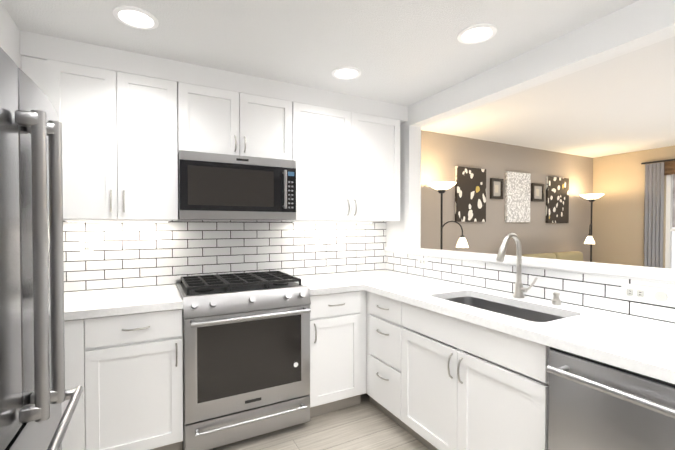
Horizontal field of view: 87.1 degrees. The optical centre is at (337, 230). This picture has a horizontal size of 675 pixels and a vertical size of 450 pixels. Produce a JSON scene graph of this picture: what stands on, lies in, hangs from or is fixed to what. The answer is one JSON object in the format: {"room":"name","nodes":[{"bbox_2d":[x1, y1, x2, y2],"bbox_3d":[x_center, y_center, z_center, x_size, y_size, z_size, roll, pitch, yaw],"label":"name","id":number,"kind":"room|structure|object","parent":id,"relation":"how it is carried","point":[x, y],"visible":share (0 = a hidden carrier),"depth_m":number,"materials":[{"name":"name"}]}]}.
{"room":"kitchen","nodes":[
{"label":"kitchen","id":0,"kind":"room"},
{"bbox_2d":[0,1,20,68],"bbox_3d":[-1.103,0.148,0.141,0.620,2.370,4.300,0,1,-28],"label":"wall","id":1,"kind":"structure","parent":0,"point":[9,38],"depth_m":1.75,"materials":[{"name":"white paint"}]},
{"bbox_2d":[63,219,385,291],"bbox_3d":[-0.708,0.022,2.845,2.850,2.540,0.126,0,1,-28],"label":"wall","id":2,"kind":"structure","parent":0,"point":[135,254],"depth_m":2.64,"materials":[{"name":"white tile"}]},
{"bbox_2d":[41,59,192,219],"bbox_3d":[-1.344,-0.504,2.248,0.715,0.868,0.328,0,1,-28],"label":"upper cabinet","id":3,"kind":"object","parent":2,"relation":"attached to","point":[126,137],"depth_m":2.09,"materials":[{"name":"white wood"}]},
{"bbox_2d":[65,219,168,221],"bbox_3d":[-1.405,-0.063,2.300,0.570,0.015,0.035,0,1,-28],"label":"under-cabinet light","id":4,"kind":"object","parent":3,"relation":"attached to","point":[78,220],"visible":1,"depth_m":2.26,"materials":[{"name":"white plastic"}]},
{"bbox_2d":[189,84,296,163],"bbox_3d":[-0.743,-0.724,2.563,0.764,0.439,0.328,0,1,-28],"label":"upper cabinet","id":5,"kind":"object","parent":2,"relation":"attached to","point":[224,121],"depth_m":2.43,"materials":[{"name":"white wood"}]},
{"bbox_2d":[178,150,295,219],"bbox_3d":[-0.714,-0.289,2.515,0.762,0.421,0.447,0,1,-28],"label":"microwave","id":6,"kind":"object","parent":5,"relation":"attached to","point":[213,186],"visible":1,"depth_m":2.34,"materials":[{"name":"silver metal"}]},
{"bbox_2d":[279,102,399,220],"bbox_3d":[0.004,-0.515,2.961,1.044,0.868,0.328,0,1,-28],"label":"upper cabinet","id":7,"kind":"object","parent":2,"relation":"attached to","point":[348,164],"depth_m":2.81,"materials":[{"name":"white wood"}]},
{"bbox_2d":[292,221,372,222],"bbox_3d":[-0.022,-0.074,3.032,0.760,0.015,0.035,0,1,-28],"label":"under-cabinet light","id":8,"kind":"object","parent":7,"relation":"attached to","point":[332,221],"visible":1,"depth_m":3.00,"materials":[{"name":"white plastic"}]},
{"bbox_2d":[182,393,428,449],"bbox_3d":[1.887,1.356,1.980,7.970,0.100,4.960,0,1,-28],"label":"floor","id":9,"kind":"structure","parent":0,"point":[365,424],"depth_m":2.26,"materials":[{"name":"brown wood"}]},
{"bbox_2d":[0,47,82,449],"bbox_3d":[-1.144,0.446,0.780,0.862,1.755,0.922,0,1,-28],"label":"fridge","id":10,"kind":"object","parent":9,"relation":"on","point":[34,394],"visible":1,"depth_m":0.92,"materials":[{"name":"silver metal"}]},
{"bbox_2d":[61,317,100,449],"bbox_3d":[-1.523,0.869,2.001,0.365,0.872,0.622,0,1,-28],"label":"base cabinet","id":11,"kind":"object","parent":9,"relation":"on","point":[82,337],"depth_m":1.78,"materials":[{"name":"white wood"}]},
{"bbox_2d":[64,284,182,320],"bbox_3d":[-1.342,0.410,2.074,0.760,0.039,0.650,0,1,-28],"label":"countertop","id":12,"kind":"structure","parent":11,"relation":"on","point":[118,301],"depth_m":1.97,"materials":[{"name":"stone"}]},
{"bbox_2d":[101,309,182,449],"bbox_3d":[-1.213,0.866,2.165,0.454,0.872,0.622,0,1,-28],"label":"base cabinet","id":13,"kind":"object","parent":9,"relation":"on","point":[142,353],"depth_m":1.91,"materials":[{"name":"white wood"}]},
{"bbox_2d":[176,271,310,449],"bbox_3d":[-0.646,0.812,2.404,0.766,0.974,0.704,0,1,-28],"label":"range","id":14,"kind":"object","parent":9,"relation":"on","point":[246,355],"visible":1,"depth_m":2.15,"materials":[{"name":"silver metal"}]},
{"bbox_2d":[310,290,364,416],"bbox_3d":[-0.130,0.858,2.739,0.454,0.872,0.622,0,1,-28],"label":"base cabinet","id":15,"kind":"object","parent":9,"relation":"on","point":[337,320],"depth_m":2.47,"materials":[{"name":"white wood"}]},
{"bbox_2d":[295,273,359,295],"bbox_3d":[-0.152,0.400,2.704,0.388,0.039,0.650,0,1,-28],"label":"countertop","id":16,"kind":"structure","parent":15,"relation":"on","point":[318,284],"depth_m":2.53,"materials":[{"name":"stone"}]},
{"bbox_2d":[332,269,674,383],"bbox_3d":[0.774,0.410,2.085,0.670,0.039,2.612,0,1,-28],"label":"countertop","id":17,"kind":"structure","parent":15,"relation":"on","point":[642,345],"depth_m":1.54,"materials":[{"name":"stone"}]},
{"bbox_2d":[445,297,564,321],"bbox_3d":[0.860,0.534,1.921,0.402,0.202,0.752,0,1,-28],"label":"sink","id":18,"kind":"object","parent":17,"relation":"in","point":[519,312],"visible":0.06,"depth_m":2.06,"materials":[{"name":"silver metal"}]},
{"bbox_2d":[496,233,537,297],"bbox_3d":[1.012,0.202,2.010,0.217,0.377,0.136,0,1,-28],"label":"faucet","id":19,"kind":"object","parent":17,"relation":"on","point":[519,290],"visible":1,"depth_m":2.06,"materials":[{"name":"grey metal"}]},
{"bbox_2d":[552,292,560,304],"bbox_3d":[1.167,0.361,1.895,0.042,0.062,0.042,0,1,-28],"label":"soap dispenser","id":20,"kind":"object","parent":17,"relation":"on","point":[556,300],"visible":1,"depth_m":1.88,"materials":[{"name":"grey metal"}]},
{"bbox_2d":[365,291,480,445],"bbox_3d":[0.595,0.862,2.482,0.622,0.872,0.431,0,1,-28],"label":"base cabinet","id":21,"kind":"object","parent":9,"relation":"on","point":[430,379],"depth_m":2.04,"materials":[{"name":"white wood"}]},
{"bbox_2d":[427,181,468,249],"bbox_3d":[1.224,0.375,3.979,0.478,1.799,0.316,0,1,-28],"label":"lamp","id":22,"kind":"object","parent":9,"relation":"on","point":[442,187],"visible":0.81,"depth_m":3.92,"materials":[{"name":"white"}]},
{"bbox_2d":[522,251,582,260],"bbox_3d":[2.964,0.783,4.641,1.670,0.965,0.950,0,1,-28],"label":"sofa","id":23,"kind":"object","parent":9,"relation":"on","point":[575,255],"visible":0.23,"depth_m":4.77,"materials":[{"name":"beige fabric"}]},
{"bbox_2d":[580,193,603,261],"bbox_3d":[3.770,0.354,5.333,0.467,1.799,0.324,0,1,-28],"label":"lamp","id":24,"kind":"object","parent":9,"relation":"on","point":[591,198],"visible":0.69,"depth_m":5.29,"materials":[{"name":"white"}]},
{"bbox_2d":[546,347,674,449],"bbox_3d":[1.192,0.882,1.229,0.714,0.870,0.600,0,1,-28],"label":"dishwasher","id":25,"kind":"object","parent":9,"relation":"on","point":[595,405],"visible":0.81,"depth_m":1.18,"materials":[{"name":"silver metal"}]},
{"bbox_2d":[0,0,638,105],"bbox_3d":[0.011,-1.095,0.711,3.300,0.100,4.540,0,1,-28],"label":"ceiling","id":26,"kind":"structure","parent":0,"point":[405,52],"depth_m":1.92,"materials":[{"name":"white paint"}]},
{"bbox_2d":[113,5,158,29],"bbox_3d":[-1.003,-1.056,1.771,0.200,0.010,0.200,0,1,-28],"label":"recessed light","id":27,"kind":"object","parent":26,"relation":"in","point":[136,17],"visible":1,"depth_m":1.76,"materials":[{"name":"white"}]},
{"bbox_2d":[20,30,407,123],"bbox_3d":[-0.610,-1.010,2.634,2.598,0.128,0.324,0,1,-28],"label":"soffit","id":28,"kind":"structure","parent":26,"relation":"attached to","point":[38,46],"depth_m":2.27,"materials":[{"name":"white paint"}]},
{"bbox_2d":[332,66,360,79],"bbox_3d":[0.060,-1.066,2.413,0.200,0.010,0.200,0,1,-28],"label":"recessed light","id":29,"kind":"object","parent":26,"relation":"in","point":[346,73],"visible":1,"depth_m":2.40,"materials":[{"name":"white"}]},
{"bbox_2d":[457,23,496,43],"bbox_3d":[0.752,-1.058,1.919,0.200,0.010,0.200,0,1,-28],"label":"recessed light","id":30,"kind":"object","parent":26,"relation":"in","point":[477,33],"visible":1,"depth_m":1.91,"materials":[{"name":"white"}]},
{"bbox_2d":[421,130,592,261],"bbox_3d":[2.198,-0.008,4.857,4.410,2.540,0.130,0,1,-28],"label":"wall","id":31,"kind":"structure","parent":0,"point":[440,153],"depth_m":4.78,"materials":[{"name":"beige paint"}]},
{"bbox_2d":[455,166,485,221],"bbox_3d":[1.689,-0.453,4.496,0.520,0.680,0.035,0,1,-28],"label":"art","id":32,"kind":"object","parent":31,"relation":"attached to","point":[470,195],"visible":0.9,"depth_m":4.46},
{"bbox_2d":[490,178,503,198],"bbox_3d":[2.117,-0.556,4.724,0.230,0.270,0.030,0,1,-28],"label":"framed artwork","id":33,"kind":"object","parent":31,"relation":"attached to","point":[496,188],"visible":1,"depth_m":4.72,"materials":[{"name":"grey wood"}]},
{"bbox_2d":[505,171,530,221],"bbox_3d":[2.502,-0.459,4.927,0.500,0.690,0.035,0,1,-28],"label":"art","id":34,"kind":"object","parent":31,"relation":"attached to","point":[517,196],"visible":1,"depth_m":4.89},
{"bbox_2d":[531,183,544,201],"bbox_3d":[2.895,-0.550,5.136,0.270,0.255,0.030,0,1,-28],"label":"framed artwork","id":35,"kind":"object","parent":31,"relation":"attached to","point":[537,192],"visible":1,"depth_m":5.13,"materials":[{"name":"grey wood"}]},
{"bbox_2d":[546,176,568,222],"bbox_3d":[3.320,-0.458,5.360,0.530,0.685,0.035,0,1,-28],"label":"art","id":36,"kind":"object","parent":31,"relation":"attached to","point":[557,199],"visible":1,"depth_m":5.33},
{"bbox_2d":[384,126,674,322],"bbox_3d":[1.526,0.212,1.534,0.182,2.200,4.300,0,1,-28],"label":"wall","id":37,"kind":"structure","parent":0,"point":[595,285],"depth_m":2.25,"materials":[{"name":"white paint"}]},
{"bbox_2d":[418,257,427,266],"bbox_3d":[0.702,0.259,2.931,0.008,0.070,0.115,0,1,-28],"label":"electrical outlet","id":38,"kind":"object","parent":37,"relation":"attached to","point":[423,262],"visible":1,"depth_m":2.92,"materials":[{"name":"white plastic"}]},
{"bbox_2d":[621,283,674,306],"bbox_3d":[1.402,0.289,1.608,0.008,0.078,0.200,0,1,-28],"label":"electrical outlet","id":39,"kind":"object","parent":37,"relation":"attached to","point":[651,295],"visible":1,"depth_m":1.60,"materials":[{"name":"white plastic"}]},
{"bbox_2d":[400,0,674,128],"bbox_3d":[1.526,-1.057,1.514,0.130,0.340,4.300,0,1,-28],"label":"header beam","id":40,"kind":"structure","parent":0,"point":[639,24],"depth_m":1.96,"materials":[{"name":"white paint"}]},
{"bbox_2d":[421,36,674,157],"bbox_3d":[3.447,-1.196,2.767,4.440,0.100,4.960,0,1,-28],"label":"ceiling","id":41,"kind":"structure","parent":0,"point":[624,103],"depth_m":3.51,"materials":[{"name":"white paint"}]},
{"bbox_2d":[593,146,674,267],"bbox_3d":[5.328,0.007,3.849,0.120,2.540,4.840,0,1,-28],"label":"wall","id":42,"kind":"structure","parent":0,"point":[617,181],"depth_m":5.48,"materials":[{"name":"beige paint"}]},
{"bbox_2d":[641,159,674,267],"bbox_3d":[4.836,0.131,4.530,0.038,2.232,1.600,0,1,-28],"label":"curtain","id":43,"kind":"object","parent":42,"relation":"hanging from","point":[653,212],"visible":0.73,"depth_m":5.09,"materials":[{"name":"grey fabric"}]},
{"bbox_2d":[664,160,674,174],"bbox_3d":[4.914,-0.877,4.465,0.016,0.210,1.300,0,1,-28],"label":"window shade","id":44,"kind":"object","parent":42,"relation":"attached to","point":[669,167],"depth_m":4.97,"materials":[{"name":"brown wood"}]},
{"bbox_2d":[665,175,674,268],"bbox_3d":[4.977,-0.058,4.511,0.060,1.750,1.240,0,1,-28],"label":"window","id":45,"kind":"structure","parent":42,"relation":"in","point":[669,228],"depth_m":5.02,"materials":[{"name":"white"}]},
{"label":"outside","id":46,"kind":"structure","parent":0,"visible":0},
{"bbox_2d":[672,174,674,268],"bbox_3d":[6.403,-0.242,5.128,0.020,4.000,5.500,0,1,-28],"label":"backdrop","id":47,"kind":"structure","parent":46,"point":[673,236],"depth_m":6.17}
]}

